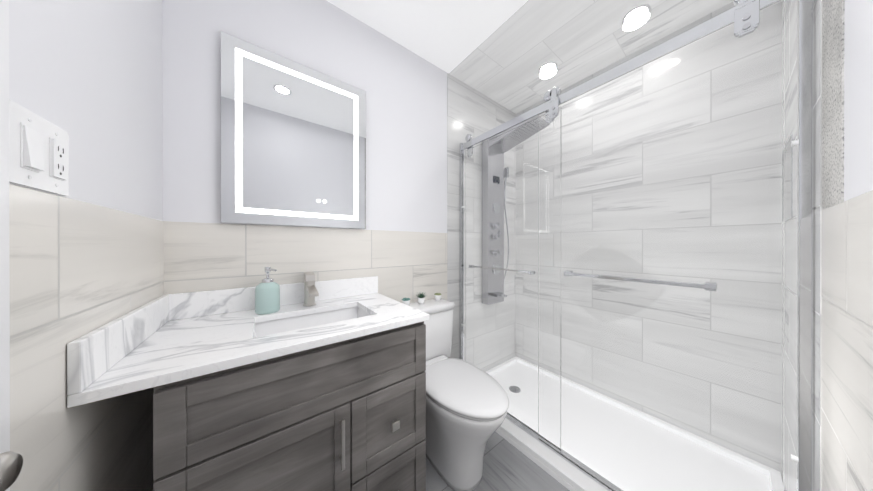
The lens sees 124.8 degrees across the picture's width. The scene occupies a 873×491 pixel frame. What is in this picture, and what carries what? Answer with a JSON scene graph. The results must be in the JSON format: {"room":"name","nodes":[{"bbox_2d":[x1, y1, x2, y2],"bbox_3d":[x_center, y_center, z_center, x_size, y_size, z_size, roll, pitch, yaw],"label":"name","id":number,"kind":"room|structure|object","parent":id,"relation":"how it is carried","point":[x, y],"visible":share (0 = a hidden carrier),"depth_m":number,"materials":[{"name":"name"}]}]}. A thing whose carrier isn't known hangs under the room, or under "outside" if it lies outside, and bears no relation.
{"room":"bathroom","nodes":[
{"label":"bathroom","id":0,"kind":"room"},
{"bbox_2d":[0,451,22,490],"bbox_3d":[-0.559,0.286,0.274,0.054,0.058,0.058,0,0,-37],"label":"door knob","id":1,"kind":"object","parent":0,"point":[11,463],"visible":1,"depth_m":0.29,"materials":[{"name":"silver metal"}]},
{"bbox_2d":[0,0,163,490],"bbox_3d":[-0.649,-0.076,0.270,0.113,2.534,1.509,0,0,-37],"label":"wall","id":2,"kind":"structure","parent":0,"point":[85,256],"depth_m":0.48,"materials":[{"name":"white paint"}]},
{"bbox_2d":[9,99,68,195],"bbox_3d":[-0.682,-0.159,0.397,0.014,0.124,0.134,0,0,-37],"label":"outlet","id":3,"kind":"object","parent":2,"relation":"attached to","point":[38,153],"visible":1,"depth_m":0.38,"materials":[{"name":"white plastic"}]},
{"bbox_2d":[162,0,515,360],"bbox_3d":[-0.161,-0.077,1.654,2.570,2.534,0.103,0,0,-37],"label":"wall","id":4,"kind":"structure","parent":0,"point":[424,117],"depth_m":1.27,"materials":[{"name":"white paint"}]},
{"bbox_2d":[221,31,365,228],"bbox_3d":[-0.678,-0.507,1.177,0.630,0.815,0.030,0,0,-37],"label":"led mirror","id":5,"kind":"object","parent":4,"relation":"attached to","point":[293,143],"visible":1,"depth_m":1.12,"materials":[{"name":"white mirror"}]},
{"bbox_2d":[482,115,537,142],"bbox_3d":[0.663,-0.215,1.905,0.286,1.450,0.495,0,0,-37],"label":"rail","id":6,"kind":"object","parent":4,"relation":"attached to","point":[533,118],"depth_m":1.78,"materials":[{"name":"silver metal"}]},
{"bbox_2d":[459,0,812,490],"bbox_3d":[0.650,0.129,1.264,0.125,1.996,1.493,0,0,-37],"label":"shower door","id":7,"kind":"object","parent":4,"relation":"attached to","point":[625,276],"visible":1,"depth_m":0.92,"materials":[{"name":"clear glass"}]},
{"bbox_2d":[426,432,568,490],"bbox_3d":[0.327,1.220,1.017,2.570,0.060,1.709,0,0,-37],"label":"floor","id":8,"kind":"structure","parent":0,"point":[507,466],"depth_m":1.19,"materials":[{"name":"tile"}]},
{"bbox_2d":[67,276,429,490],"bbox_3d":[-0.540,0.691,0.927,0.875,1.000,0.588,0,0,-37],"label":"bathroom vanity","id":9,"kind":"object","parent":8,"relation":"on","point":[327,392],"visible":1,"depth_m":0.72,"materials":[{"name":"grey wood"}]},
{"bbox_2d":[255,267,279,313],"bbox_3d":[-0.747,0.194,1.011,0.091,0.198,0.091,0,0,-37],"label":"soap dispenser","id":10,"kind":"object","parent":9,"relation":"on","point":[267,295],"visible":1,"depth_m":0.98,"materials":[{"name":"teal glass"}]},
{"bbox_2d":[303,272,318,305],"bbox_3d":[-0.602,0.213,1.096,0.060,0.160,0.164,0,0,-37],"label":"faucet","id":11,"kind":"object","parent":9,"relation":"on","point":[310,292],"visible":0.98,"depth_m":1.11,"materials":[{"name":"silver metal"}]},
{"bbox_2d":[409,298,508,490],"bbox_3d":[0.059,0.788,1.283,0.474,0.804,0.742,0,0,-37],"label":"toilet","id":12,"kind":"object","parent":8,"relation":"on","point":[467,404],"visible":0.67,"depth_m":1.12,"materials":[{"name":"white ceramic"}]},
{"bbox_2d":[402,297,409,305],"bbox_3d":[-0.193,0.358,1.449,0.062,0.054,0.062,0,0,-37],"label":"plant","id":13,"kind":"object","parent":12,"relation":"on","point":[405,300],"visible":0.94,"depth_m":1.43,"materials":[{"name":"white plastic"}]},
{"bbox_2d":[417,293,424,303],"bbox_3d":[-0.102,0.348,1.519,0.078,0.075,0.078,0,0,-37],"label":"plant","id":14,"kind":"object","parent":12,"relation":"on","point":[421,298],"visible":1,"depth_m":1.50,"materials":[{"name":"white plastic"}]},
{"bbox_2d":[434,293,441,300],"bbox_3d":[0.010,0.359,1.604,0.054,0.052,0.055,0,0,-37],"label":"plant","id":15,"kind":"object","parent":12,"relation":"on","point":[437,296],"visible":1,"depth_m":1.59,"materials":[{"name":"white plastic"}]},
{"bbox_2d":[495,418,607,490],"bbox_3d":[0.917,1.159,1.470,0.872,0.062,1.497,0,0,-37],"label":"shower curb","id":16,"kind":"object","parent":8,"relation":"on","point":[564,473],"visible":0.04,"depth_m":1.21,"materials":[{"name":"white stone"}]},
{"bbox_2d":[326,0,732,113],"bbox_3d":[0.327,-1.382,1.014,2.570,0.083,1.709,0,0,-37],"label":"ceiling","id":17,"kind":"structure","parent":0,"point":[501,52],"depth_m":1.44,"materials":[{"name":"white paint"}]},
{"bbox_2d":[539,62,556,74],"bbox_3d":[0.843,-1.338,1.729,0.128,0.006,0.128,0,0,-37],"label":"recessed light","id":18,"kind":"object","parent":17,"relation":"in","point":[547,68],"visible":1,"depth_m":1.73,"materials":[{"name":"white"}]},
{"bbox_2d":[622,4,650,26],"bbox_3d":[1.161,-1.338,1.330,0.128,0.006,0.128,0,0,-37],"label":"recessed light","id":19,"kind":"object","parent":17,"relation":"in","point":[636,15],"visible":1,"depth_m":1.33,"materials":[{"name":"white"}]},
{"bbox_2d":[516,2,734,116],"bbox_3d":[1.307,-0.077,1.765,0.103,2.534,1.509,0,0,-37],"label":"wall","id":20,"kind":"structure","parent":0,"point":[682,30],"depth_m":1.53,"materials":[{"name":"white paint"}]},
{"bbox_2d":[784,0,872,490],"bbox_3d":[0.840,-0.076,0.343,2.570,2.534,0.197,0,0,-37],"label":"wall","id":21,"kind":"structure","parent":0,"point":[842,442],"depth_m":0.53,"materials":[{"name":"white tile"}]}
]}

